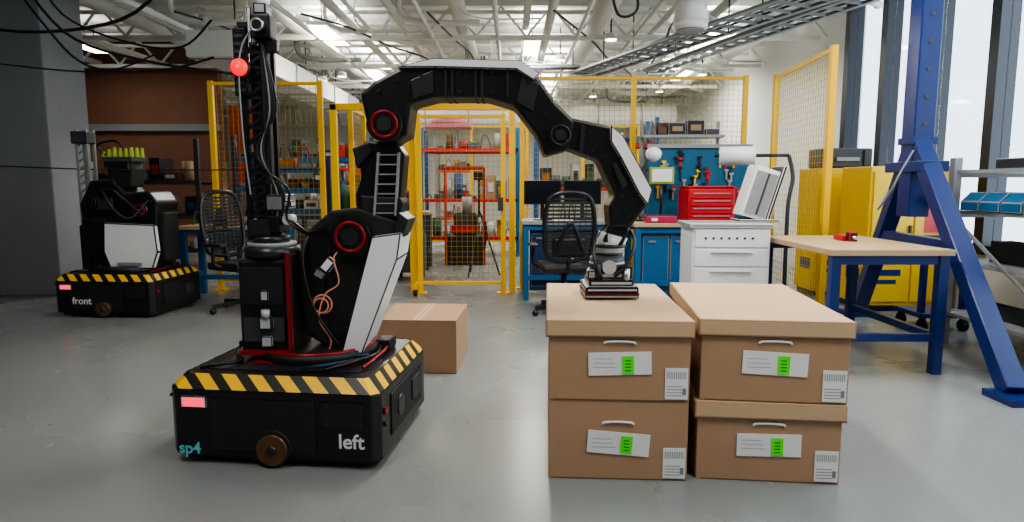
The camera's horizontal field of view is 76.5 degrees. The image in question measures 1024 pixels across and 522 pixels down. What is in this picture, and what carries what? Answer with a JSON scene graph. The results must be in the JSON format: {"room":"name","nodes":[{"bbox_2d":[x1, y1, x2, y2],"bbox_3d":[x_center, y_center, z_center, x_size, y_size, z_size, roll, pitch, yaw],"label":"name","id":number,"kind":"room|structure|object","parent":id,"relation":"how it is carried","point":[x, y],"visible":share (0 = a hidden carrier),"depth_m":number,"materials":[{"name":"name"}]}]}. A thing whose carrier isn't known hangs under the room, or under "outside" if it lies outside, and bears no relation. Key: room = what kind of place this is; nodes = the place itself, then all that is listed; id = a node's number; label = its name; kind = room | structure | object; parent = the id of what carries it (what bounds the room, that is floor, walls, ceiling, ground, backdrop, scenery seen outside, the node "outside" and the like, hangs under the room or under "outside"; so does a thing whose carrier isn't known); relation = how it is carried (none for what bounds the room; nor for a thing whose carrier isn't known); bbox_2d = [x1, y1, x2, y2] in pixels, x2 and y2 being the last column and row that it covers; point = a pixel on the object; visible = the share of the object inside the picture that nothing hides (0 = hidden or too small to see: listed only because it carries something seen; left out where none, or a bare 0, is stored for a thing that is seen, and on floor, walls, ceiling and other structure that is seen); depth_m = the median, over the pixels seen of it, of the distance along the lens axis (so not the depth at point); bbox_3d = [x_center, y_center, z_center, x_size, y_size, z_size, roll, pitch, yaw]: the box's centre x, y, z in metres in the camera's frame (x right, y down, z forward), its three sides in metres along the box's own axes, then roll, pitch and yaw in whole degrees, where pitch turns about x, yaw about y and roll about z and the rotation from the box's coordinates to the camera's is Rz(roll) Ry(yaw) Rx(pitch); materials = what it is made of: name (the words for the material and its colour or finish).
{"room":"workspace","nodes":[
{"label":"workspace","id":0,"kind":"room"},
{"bbox_2d":[83,42,253,236],"bbox_3d":[-6.800,-2.082,12.039,4.400,3.800,0.600,0,7,0],"label":"wall","id":1,"kind":"structure","parent":0,"point":[161,113],"depth_m":11.76,"materials":[{"name":"concrete"}]},
{"bbox_2d":[223,102,245,216],"bbox_3d":[-9.100,-1.764,9.357,0.200,3.800,25.000,0,7,0],"label":"wall","id":2,"kind":"structure","parent":0,"point":[226,119],"depth_m":20.63,"materials":[{"name":"concrete"}]},
{"bbox_2d":[245,126,643,220],"bbox_3d":[-2.300,-3.247,21.870,13.800,3.800,0.200,0,7,0],"label":"wall","id":3,"kind":"structure","parent":0,"point":[291,132],"depth_m":21.75,"materials":[{"name":"white paint"}]},
{"bbox_2d":[233,0,662,99],"bbox_3d":[-1.000,-3.627,11.906,9.017,0.680,6.520,0,7,0],"label":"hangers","id":4,"kind":"object","parent":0,"point":[233,0],"depth_m":11.62,"materials":[{"name":"metal"}]},
{"bbox_2d":[79,0,883,107],"bbox_3d":[-2.300,-3.744,12.597,13.200,0.539,17.900,0,7,0],"label":"ceiling","id":5,"kind":"structure","parent":0,"point":[153,22],"depth_m":9.44,"materials":[{"name":"white metal"}]},
{"bbox_2d":[82,21,105,52],"bbox_3d":[-6.600,-3.503,9.856,0.280,0.444,1.300,0,7,0],"label":"ceiling light","id":6,"kind":"object","parent":5,"relation":"hanging from","point":[84,47],"depth_m":10.22,"materials":[{"name":"white plastic"}]},
{"bbox_2d":[185,30,358,113],"bbox_3d":[-3.700,-3.052,11.219,0.640,0.340,6.600,0,7,0],"label":"air duct","id":7,"kind":"object","parent":5,"relation":"hanging from","point":[218,44],"visible":0.53,"depth_m":9.59,"materials":[{"name":"white metal"}]},
{"bbox_2d":[0,0,638,170],"bbox_3d":[-2.443,-1.914,6.393,7.527,2.010,1.966,0,7,0],"label":"hanging cables","id":8,"kind":"object","parent":5,"relation":"hanging from","point":[90,27],"visible":0.96,"depth_m":5.82,"materials":[{"name":"black plastic"}]},
{"bbox_2d":[306,2,350,45],"bbox_3d":[-2.600,-3.432,9.260,0.280,0.444,1.300,0,7,0],"label":"ceiling light","id":9,"kind":"object","parent":5,"relation":"hanging from","point":[320,27],"depth_m":8.94,"materials":[{"name":"white plastic"}]},
{"bbox_2d":[364,56,387,79],"bbox_3d":[-2.600,-3.832,12.637,0.280,0.444,1.300,0,7,0],"label":"ceiling light","id":10,"kind":"object","parent":5,"relation":"hanging from","point":[377,73],"depth_m":12.35,"materials":[{"name":"white plastic"}]},
{"bbox_2d":[79,0,826,116],"bbox_3d":[-2.250,-3.850,13.239,13.323,0.530,12.900,0,7,0],"label":"ceiling trusses","id":11,"kind":"object","parent":5,"relation":"attached to","point":[198,4],"depth_m":9.06,"materials":[{"name":"white metal"}]},
{"bbox_2d":[231,104,676,125],"bbox_3d":[-1.350,-3.413,15.204,10.300,0.514,0.514,0,7,0],"label":"air duct","id":12,"kind":"object","parent":5,"relation":"hanging from","point":[595,114],"visible":0.35,"depth_m":14.99,"materials":[{"name":"white metal"}]},
{"bbox_2d":[465,27,579,70],"bbox_3d":[-0.055,-3.459,10.567,2.319,0.678,0.270,1,7,5],"label":"cable tray","id":13,"kind":"object","parent":5,"relation":"attached to","point":[572,66],"visible":0.36,"depth_m":10.45,"materials":[{"name":"grey paint"}]},
{"bbox_2d":[522,15,541,55],"bbox_3d":[0.300,-3.526,10.055,0.280,0.444,1.300,0,7,0],"label":"ceiling light","id":14,"kind":"object","parent":5,"relation":"hanging from","point":[529,48],"depth_m":10.07,"materials":[{"name":"white plastic"}]},
{"bbox_2d":[540,50,556,81],"bbox_3d":[0.700,-3.856,12.835,0.280,0.444,1.300,0,7,0],"label":"ceiling light","id":15,"kind":"object","parent":5,"relation":"hanging from","point":[541,74],"depth_m":12.53,"materials":[{"name":"white plastic"}]},
{"bbox_2d":[670,50,697,80],"bbox_3d":[3.300,-3.832,12.637,0.280,0.444,1.300,0,7,0],"label":"ceiling light","id":16,"kind":"object","parent":5,"relation":"hanging from","point":[685,73],"depth_m":12.42,"materials":[{"name":"white plastic"}]},
{"bbox_2d":[673,0,708,33],"bbox_3d":[1.950,-2.951,7.052,0.380,0.880,0.380,0,7,0],"label":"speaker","id":17,"kind":"object","parent":5,"relation":"hanging from","point":[690,16],"visible":1,"depth_m":6.95},
{"bbox_2d":[569,0,839,75],"bbox_3d":[2.173,-3.142,8.192,0.570,0.748,5.377,-3,7,-21],"label":"cable tray","id":18,"kind":"object","parent":5,"relation":"attached to","point":[591,69],"visible":0.94,"depth_m":7.93,"materials":[{"name":"grey paint"}]},
{"bbox_2d":[687,17,732,49],"bbox_3d":[2.900,-3.467,9.558,0.280,0.444,1.300,0,7,0],"label":"ceiling light","id":19,"kind":"object","parent":5,"relation":"hanging from","point":[726,29],"depth_m":9.70,"materials":[{"name":"white plastic"}]},
{"bbox_2d":[641,0,880,71],"bbox_3d":[3.000,-3.178,8.284,0.370,0.698,5.020,-2,7,-16],"label":"cable tray","id":20,"kind":"object","parent":5,"relation":"attached to","point":[666,65],"visible":0.95,"depth_m":8.04,"materials":[{"name":"grey paint"}]},
{"bbox_2d":[0,221,1023,521],"bbox_3d":[-2.300,0.173,9.587,13.800,0.100,25.400,0,7,0],"label":"floor","id":21,"kind":"structure","parent":0,"point":[87,432],"depth_m":3.08,"materials":[{"name":"concrete"}]},
{"bbox_2d":[0,0,92,295],"bbox_3d":[-5.400,-1.534,7.421,0.700,3.800,0.700,0,7,0],"label":"wall","id":22,"kind":"structure","parent":21,"relation":"on","point":[40,219],"depth_m":7.18,"materials":[{"name":"grey paint"}]},
{"bbox_2d":[54,129,199,317],"bbox_3d":[-3.803,-0.397,6.403,0.997,1.780,0.870,0,7,4],"label":"robot","id":23,"kind":"object","parent":21,"relation":"on","point":[130,242],"visible":1,"depth_m":6.24,"materials":[{"name":"black plastic"}]},
{"bbox_2d":[91,139,223,259],"bbox_3d":[-5.600,-0.867,9.867,2.060,1.900,0.660,0,7,0],"label":"storage rack","id":24,"kind":"object","parent":21,"relation":"on","point":[150,177],"visible":0.13,"depth_m":9.54,"materials":[{"name":"black metal"}]},
{"bbox_2d":[198,190,245,314],"bbox_3d":[-2.685,-0.102,6.403,0.635,1.195,0.670,4,8,30],"label":"office chair","id":25,"kind":"object","parent":21,"relation":"on","point":[226,240],"visible":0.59,"depth_m":6.43,"materials":[{"name":"black plastic"}]},
{"bbox_2d":[179,209,293,293],"bbox_3d":[-3.050,-0.095,7.239,1.100,0.985,0.500,0,7,0],"label":"workbench","id":26,"kind":"object","parent":21,"relation":"on","point":[192,229],"visible":0.29,"depth_m":7.05,"materials":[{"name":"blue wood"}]},
{"bbox_2d":[207,81,326,290],"bbox_3d":[-2.825,-0.857,7.572,1.390,2.420,0.140,0,7,0],"label":"fence","id":27,"kind":"object","parent":21,"relation":"on","point":[210,84],"visible":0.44,"depth_m":7.50,"materials":[{"name":"metal"}]},
{"bbox_2d":[251,143,332,249],"bbox_3d":[-2.650,-0.594,8.011,0.960,1.794,0.410,0,7,0],"label":"shelf","id":28,"kind":"object","parent":21,"relation":"on","point":[294,185],"visible":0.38,"depth_m":7.80,"materials":[{"name":"blue painted metal"},{"name":"orange-red painted metal"}]},
{"bbox_2d":[231,135,373,258],"bbox_3d":[-3.300,-0.988,10.456,2.060,2.000,0.660,0,7,0],"label":"storage rack","id":29,"kind":"object","parent":21,"relation":"on","point":[343,150],"visible":0.13,"depth_m":10.11,"materials":[{"name":"metal"}]},
{"bbox_2d":[294,185,356,228],"bbox_3d":[-2.575,-0.467,9.310,1.050,1.235,0.600,0,7,0],"label":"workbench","id":30,"kind":"object","parent":21,"relation":"on","point":[345,189],"visible":0.06,"depth_m":9.03,"materials":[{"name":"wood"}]},
{"bbox_2d":[339,142,358,193],"bbox_3d":[-3.050,-1.593,14.715,1.760,2.200,0.660,0,7,0],"label":"storage rack","id":31,"kind":"object","parent":21,"relation":"on","point":[342,166],"visible":0.05,"depth_m":14.37,"materials":[{"name":"metal"}]},
{"bbox_2d":[347,110,365,207],"bbox_3d":[-2.000,-0.858,8.508,0.140,2.200,0.840,0,7,0],"label":"fence","id":32,"kind":"object","parent":21,"relation":"on","point":[353,170],"visible":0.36,"depth_m":8.13,"materials":[{"name":"metal"}]},
{"bbox_2d":[377,140,408,191],"bbox_3d":[-2.000,-1.169,11.140,0.140,2.200,2.740,0,7,0],"label":"fence","id":33,"kind":"object","parent":21,"relation":"on","point":[405,144],"visible":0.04,"depth_m":12.39,"materials":[{"name":"metal"}]},
{"bbox_2d":[170,0,651,467],"bbox_3d":[-0.420,-0.176,3.099,2.163,2.120,0.870,1,7,6],"label":"robot","id":34,"kind":"object","parent":21,"relation":"on","point":[310,376],"visible":1,"depth_m":3.07,"materials":[{"name":"black plastic"}]},
{"bbox_2d":[398,233,426,279],"bbox_3d":[-1.350,-0.155,8.617,0.400,0.780,0.350,0,7,0],"label":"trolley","id":35,"kind":"object","parent":21,"relation":"on","point":[406,266],"visible":0.24,"depth_m":8.47,"materials":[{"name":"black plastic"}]},
{"bbox_2d":[406,191,423,232],"bbox_3d":[-1.685,-0.590,10.742,0.470,1.143,0.527,0,7,0],"label":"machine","id":36,"kind":"object","parent":21,"relation":"on","point":[407,192],"visible":0.04,"depth_m":10.60,"materials":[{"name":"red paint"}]},
{"bbox_2d":[407,199,432,269],"bbox_3d":[-1.500,-0.407,9.669,0.600,1.033,0.500,0,7,0],"label":"workbench","id":37,"kind":"object","parent":21,"relation":"on","point":[426,214],"visible":0.28,"depth_m":9.50,"materials":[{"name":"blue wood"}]},
{"bbox_2d":[329,103,514,295],"bbox_3d":[-1.010,-0.691,7.314,2.090,2.150,0.370,0,7,0],"label":"safety gate","id":38,"kind":"object","parent":21,"relation":"on","point":[415,164],"visible":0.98,"depth_m":7.37,"materials":[{"name":"metal"}]},
{"bbox_2d":[377,303,467,373],"bbox_3d":[-0.614,0.533,4.593,0.530,0.361,0.602,0,7,3],"label":"cardboard box","id":39,"kind":"object","parent":21,"relation":"on","point":[440,330],"visible":0.66,"depth_m":4.30,"materials":[{"name":"brown cardboard"}]},
{"bbox_2d":[435,146,474,219],"bbox_3d":[-1.450,-1.829,16.701,0.960,2.200,0.660,0,7,0],"label":"storage rack","id":40,"kind":"object","parent":21,"relation":"on","point":[439,167],"visible":0.38,"depth_m":16.46,"materials":[{"name":"metal"}]},
{"bbox_2d":[444,166,487,264],"bbox_3d":[-0.708,-0.718,10.220,0.664,1.520,0.532,0,7,0],"label":"machine","id":41,"kind":"object","parent":21,"relation":"on","point":[455,255],"visible":0.77,"depth_m":10.04,"materials":[{"name":"black metal"}]},
{"bbox_2d":[421,127,519,256],"bbox_3d":[-0.725,-1.212,11.487,1.710,2.203,0.760,0,7,0],"label":"storage rack","id":42,"kind":"object","parent":21,"relation":"on","point":[437,234],"visible":0.59,"depth_m":11.15,"materials":[{"name":"red metal"}]},
{"bbox_2d":[424,118,472,129],"bbox_3d":[-1.100,-2.404,11.346,0.800,0.192,0.500,0,7,0],"label":"load","id":43,"kind":"object","parent":42,"relation":"on","point":[442,120],"visible":0.74,"depth_m":11.12,"materials":[{"name":"pink plastic"}]},
{"bbox_2d":[468,171,499,276],"bbox_3d":[-0.381,-0.509,8.901,0.444,1.424,0.508,0,7,0],"label":"tripod stand","id":44,"kind":"object","parent":21,"relation":"on","point":[480,175],"visible":0.82,"depth_m":8.85,"materials":[{"name":"black plastic"}]},
{"bbox_2d":[415,125,639,246],"bbox_3d":[0.300,-1.481,12.915,4.540,2.400,0.140,0,7,0],"label":"storage rack","id":45,"kind":"object","parent":21,"relation":"on","point":[471,139],"visible":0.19,"depth_m":12.84,"materials":[{"name":"metal"}]},
{"bbox_2d":[528,190,596,315],"bbox_3d":[0.503,-0.077,6.194,0.670,1.195,0.635,-1,7,-5],"label":"office chair","id":46,"kind":"object","parent":21,"relation":"on","point":[563,246],"visible":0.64,"depth_m":5.92,"materials":[{"name":"black plastic"}]},
{"bbox_2d":[521,218,621,300],"bbox_3d":[0.650,-0.033,7.247,1.100,0.860,0.600,0,7,0],"label":"workbench","id":47,"kind":"object","parent":21,"relation":"on","point":[533,278],"visible":0.23,"depth_m":7.00,"materials":[{"name":"blue paint"}]},
{"bbox_2d":[524,180,560,219],"bbox_3d":[0.329,-0.659,7.041,0.400,0.430,0.160,0,7,-4],"label":"computer monitor","id":48,"kind":"object","parent":47,"relation":"on","point":[535,191],"visible":0.77,"depth_m":7.00,"materials":[{"name":"black plastic"}]},
{"bbox_2d":[564,180,600,219],"bbox_3d":[0.761,-0.659,7.041,0.400,0.430,0.160,0,7,4],"label":"computer monitor","id":49,"kind":"object","parent":47,"relation":"on","point":[592,187],"visible":0.62,"depth_m":6.99,"materials":[{"name":"black plastic"}]},
{"bbox_2d":[533,117,658,217],"bbox_3d":[1.350,-1.178,10.786,1.960,2.300,0.760,0,7,0],"label":"tools","id":50,"kind":"object","parent":21,"relation":"on","point":[574,169],"visible":0.14,"depth_m":10.41,"materials":[{"name":"red paint"}]},
{"bbox_2d":[548,343,688,480],"bbox_3d":[0.473,0.701,3.234,0.585,0.346,1.000,0,7,3],"label":"cardboard box","id":51,"kind":"object","parent":21,"relation":"on","point":[591,439],"visible":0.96,"depth_m":2.75,"materials":[{"name":"cardboard"}]},
{"bbox_2d":[546,283,695,401],"bbox_3d":[0.475,0.357,3.198,0.615,0.345,1.019,0,7,3],"label":"cardboard box","id":52,"kind":"object","parent":51,"relation":"on","point":[639,349],"visible":1,"depth_m":2.71,"materials":[{"name":"cardboard"}]},
{"bbox_2d":[516,75,748,288],"bbox_3d":[1.420,-0.912,7.696,2.740,2.500,0.140,0,7,0],"label":"fence","id":53,"kind":"object","parent":21,"relation":"on","point":[633,84],"visible":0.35,"depth_m":7.59,"materials":[{"name":"metal"}]},
{"bbox_2d":[624,220,680,296],"bbox_3d":[1.885,0.011,6.874,1.330,0.860,0.650,0,7,0],"label":"workbench","id":54,"kind":"object","parent":21,"relation":"on","point":[657,250],"visible":0.27,"depth_m":6.61,"materials":[{"name":"blue metal"}]},
{"bbox_2d":[636,147,661,220],"bbox_3d":[1.422,-0.810,6.841,0.285,0.776,0.168,1,7,9],"label":"desk lamp","id":55,"kind":"object","parent":54,"relation":"on","point":[652,153],"visible":0.78,"depth_m":6.75,"materials":[{"name":"white plastic"}]},
{"bbox_2d":[644,214,676,222],"bbox_3d":[1.505,-0.430,6.595,0.310,0.079,0.160,0,7,0],"label":"box","id":56,"kind":"object","parent":54,"relation":"on","point":[648,218],"visible":1,"depth_m":6.53,"materials":[{"name":"plastic"}]},
{"bbox_2d":[649,167,673,213],"bbox_3d":[1.590,-0.716,6.924,0.206,0.569,0.175,6,9,39],"label":"display","id":57,"kind":"object","parent":54,"relation":"on","point":[658,175],"visible":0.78,"depth_m":6.88,"materials":[{"name":"plastic"}]},
{"bbox_2d":[638,120,724,218],"bbox_3d":[1.900,-0.597,7.371,0.900,1.950,0.220,0,7,0],"label":"shelf","id":58,"kind":"object","parent":21,"relation":"on","point":[691,129],"visible":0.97,"depth_m":7.19,"materials":[{"name":"grey metal"}]},
{"bbox_2d":[647,144,752,219],"bbox_3d":[2.050,-0.440,7.198,1.140,1.680,0.060,0,7,0],"label":"pegboard","id":59,"kind":"object","parent":21,"relation":"on","point":[693,164],"visible":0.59,"depth_m":7.13,"materials":[{"name":"blue paint"}]},
{"bbox_2d":[678,220,774,283],"bbox_3d":[1.721,0.151,5.327,0.640,0.945,0.495,0,7,3],"label":"drawer cabinet","id":60,"kind":"object","parent":21,"relation":"on","point":[711,251],"visible":0.45,"depth_m":5.07,"materials":[{"name":"white metal"}]},
{"bbox_2d":[678,186,734,219],"bbox_3d":[1.995,-0.587,6.686,0.470,0.370,0.422,0,7,0],"label":"tool chest","id":61,"kind":"object","parent":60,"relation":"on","point":[694,202],"visible":0.89,"depth_m":6.49,"materials":[{"name":"paint"}]},
{"bbox_2d":[731,166,787,221],"bbox_3d":[2.027,-0.555,5.351,0.354,0.451,0.300,0,7,4],"label":"stand","id":62,"kind":"object","parent":60,"relation":"on","point":[761,186],"visible":1,"depth_m":5.22,"materials":[{"name":"grey paint"}]},
{"bbox_2d":[714,146,794,285],"bbox_3d":[2.191,-0.222,5.780,0.785,1.580,0.298,1,7,11],"label":"lamp","id":63,"kind":"object","parent":21,"relation":"on","point":[746,155],"visible":0.8,"depth_m":5.72,"materials":[{"name":"white metal"}]},
{"bbox_2d":[687,381,847,484],"bbox_3d":[1.127,0.704,3.217,0.615,0.345,1.019,1,7,6],"label":"cardboard box","id":64,"kind":"object","parent":21,"relation":"on","point":[729,440],"visible":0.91,"depth_m":2.73,"materials":[{"name":"cardboard"}]},
{"bbox_2d":[670,282,856,404],"bbox_3d":[1.143,0.358,3.175,0.622,0.350,1.019,1,7,7],"label":"cardboard box","id":65,"kind":"object","parent":64,"relation":"on","point":[753,342],"visible":0.98,"depth_m":2.70,"materials":[{"name":"cardboard"}]},
{"bbox_2d":[767,45,838,304],"bbox_3d":[2.800,-0.720,6.410,0.160,2.420,1.655,0,7,4],"label":"fence","id":66,"kind":"object","parent":21,"relation":"on","point":[832,52],"visible":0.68,"depth_m":5.94,"materials":[{"name":"metal"}]},
{"bbox_2d":[794,168,842,295],"bbox_3d":[3.823,-0.333,7.392,0.954,1.420,0.540,0,7,0],"label":"cabinet","id":67,"kind":"object","parent":21,"relation":"on","point":[837,173],"visible":0.17,"depth_m":7.25,"materials":[{"name":"yellow metal"}]},
{"bbox_2d":[808,148,872,168],"bbox_3d":[3.675,-1.147,7.280,0.550,0.215,0.370,0,7,0],"label":"equipment case","id":68,"kind":"object","parent":67,"relation":"on","point":[842,157],"visible":0.62,"depth_m":7.11,"materials":[{"name":"black plastic"}]},
{"bbox_2d":[768,235,955,374],"bbox_3d":[2.450,0.270,4.815,0.800,0.830,1.200,0,7,0],"label":"workbench","id":69,"kind":"object","parent":21,"relation":"on","point":[867,250],"visible":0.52,"depth_m":4.27,"materials":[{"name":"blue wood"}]},
{"bbox_2d":[833,232,857,241],"bbox_3d":[2.500,-0.186,4.837,0.100,0.069,0.250,0,7,0],"label":"bench vise","id":70,"kind":"object","parent":69,"relation":"on","point":[849,236],"visible":1,"depth_m":4.78,"materials":[{"name":"red paint"}]},
{"bbox_2d":[839,166,962,310],"bbox_3d":[3.888,-0.235,6.573,0.884,1.420,0.590,0,7,0],"label":"cabinet","id":71,"kind":"object","parent":21,"relation":"on","point":[863,188],"visible":0.37,"depth_m":6.36,"materials":[{"name":"yellow metal"}]},
{"bbox_2d":[839,0,1023,407],"bbox_3d":[3.555,-0.850,4.834,1.490,3.050,2.740,0,7,0],"label":"gantry crane","id":72,"kind":"object","parent":21,"relation":"on","point":[919,183],"visible":0.94,"depth_m":4.80,"materials":[{"name":"blue paint"}]},
{"bbox_2d":[893,235,971,330],"bbox_3d":[3.675,0.175,5.660,0.450,0.820,0.400,0,7,0],"label":"office chair","id":73,"kind":"object","parent":21,"relation":"on","point":[921,310],"depth_m":5.54,"materials":[{"name":"black plastic"}]},
{"bbox_2d":[944,157,1023,341],"bbox_3d":[3.825,-0.140,4.540,0.810,1.708,1.210,0,7,0],"label":"shelf","id":74,"kind":"object","parent":21,"relation":"on","point":[1005,257],"visible":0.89,"depth_m":4.78,"materials":[{"name":"grey metal"}]},
{"bbox_2d":[642,4,1023,308],"bbox_3d":[4.500,-1.764,9.357,0.200,3.800,25.000,0,7,0],"label":"wall","id":75,"kind":"structure","parent":0,"point":[778,56],"depth_m":10.49,"materials":[{"name":"white paint"}]},
{"bbox_2d":[839,4,865,147],"bbox_3d":[4.430,-1.824,8.167,0.180,3.000,0.850,0,7,0],"label":"window","id":76,"kind":"structure","parent":75,"relation":"in","point":[854,27],"depth_m":8.43,"materials":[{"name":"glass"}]},
{"bbox_2d":[873,0,904,165],"bbox_3d":[4.430,-1.721,7.298,0.180,3.000,0.900,0,7,0],"label":"window","id":77,"kind":"structure","parent":75,"relation":"in","point":[893,10],"depth_m":7.60,"materials":[{"name":"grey glass"}]},
{"bbox_2d":[934,0,972,243],"bbox_3d":[4.430,-1.615,6.404,0.180,3.000,0.900,0,7,0],"label":"window","id":78,"kind":"structure","parent":75,"relation":"in","point":[950,5],"depth_m":6.70,"materials":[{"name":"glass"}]},
{"bbox_2d":[973,0,1022,254],"bbox_3d":[4.430,-1.494,5.386,0.180,3.000,1.150,0,7,0],"label":"window","id":79,"kind":"structure","parent":75,"relation":"in","point":[1006,14],"depth_m":5.87,"materials":[{"name":"clear glass"}]}
]}

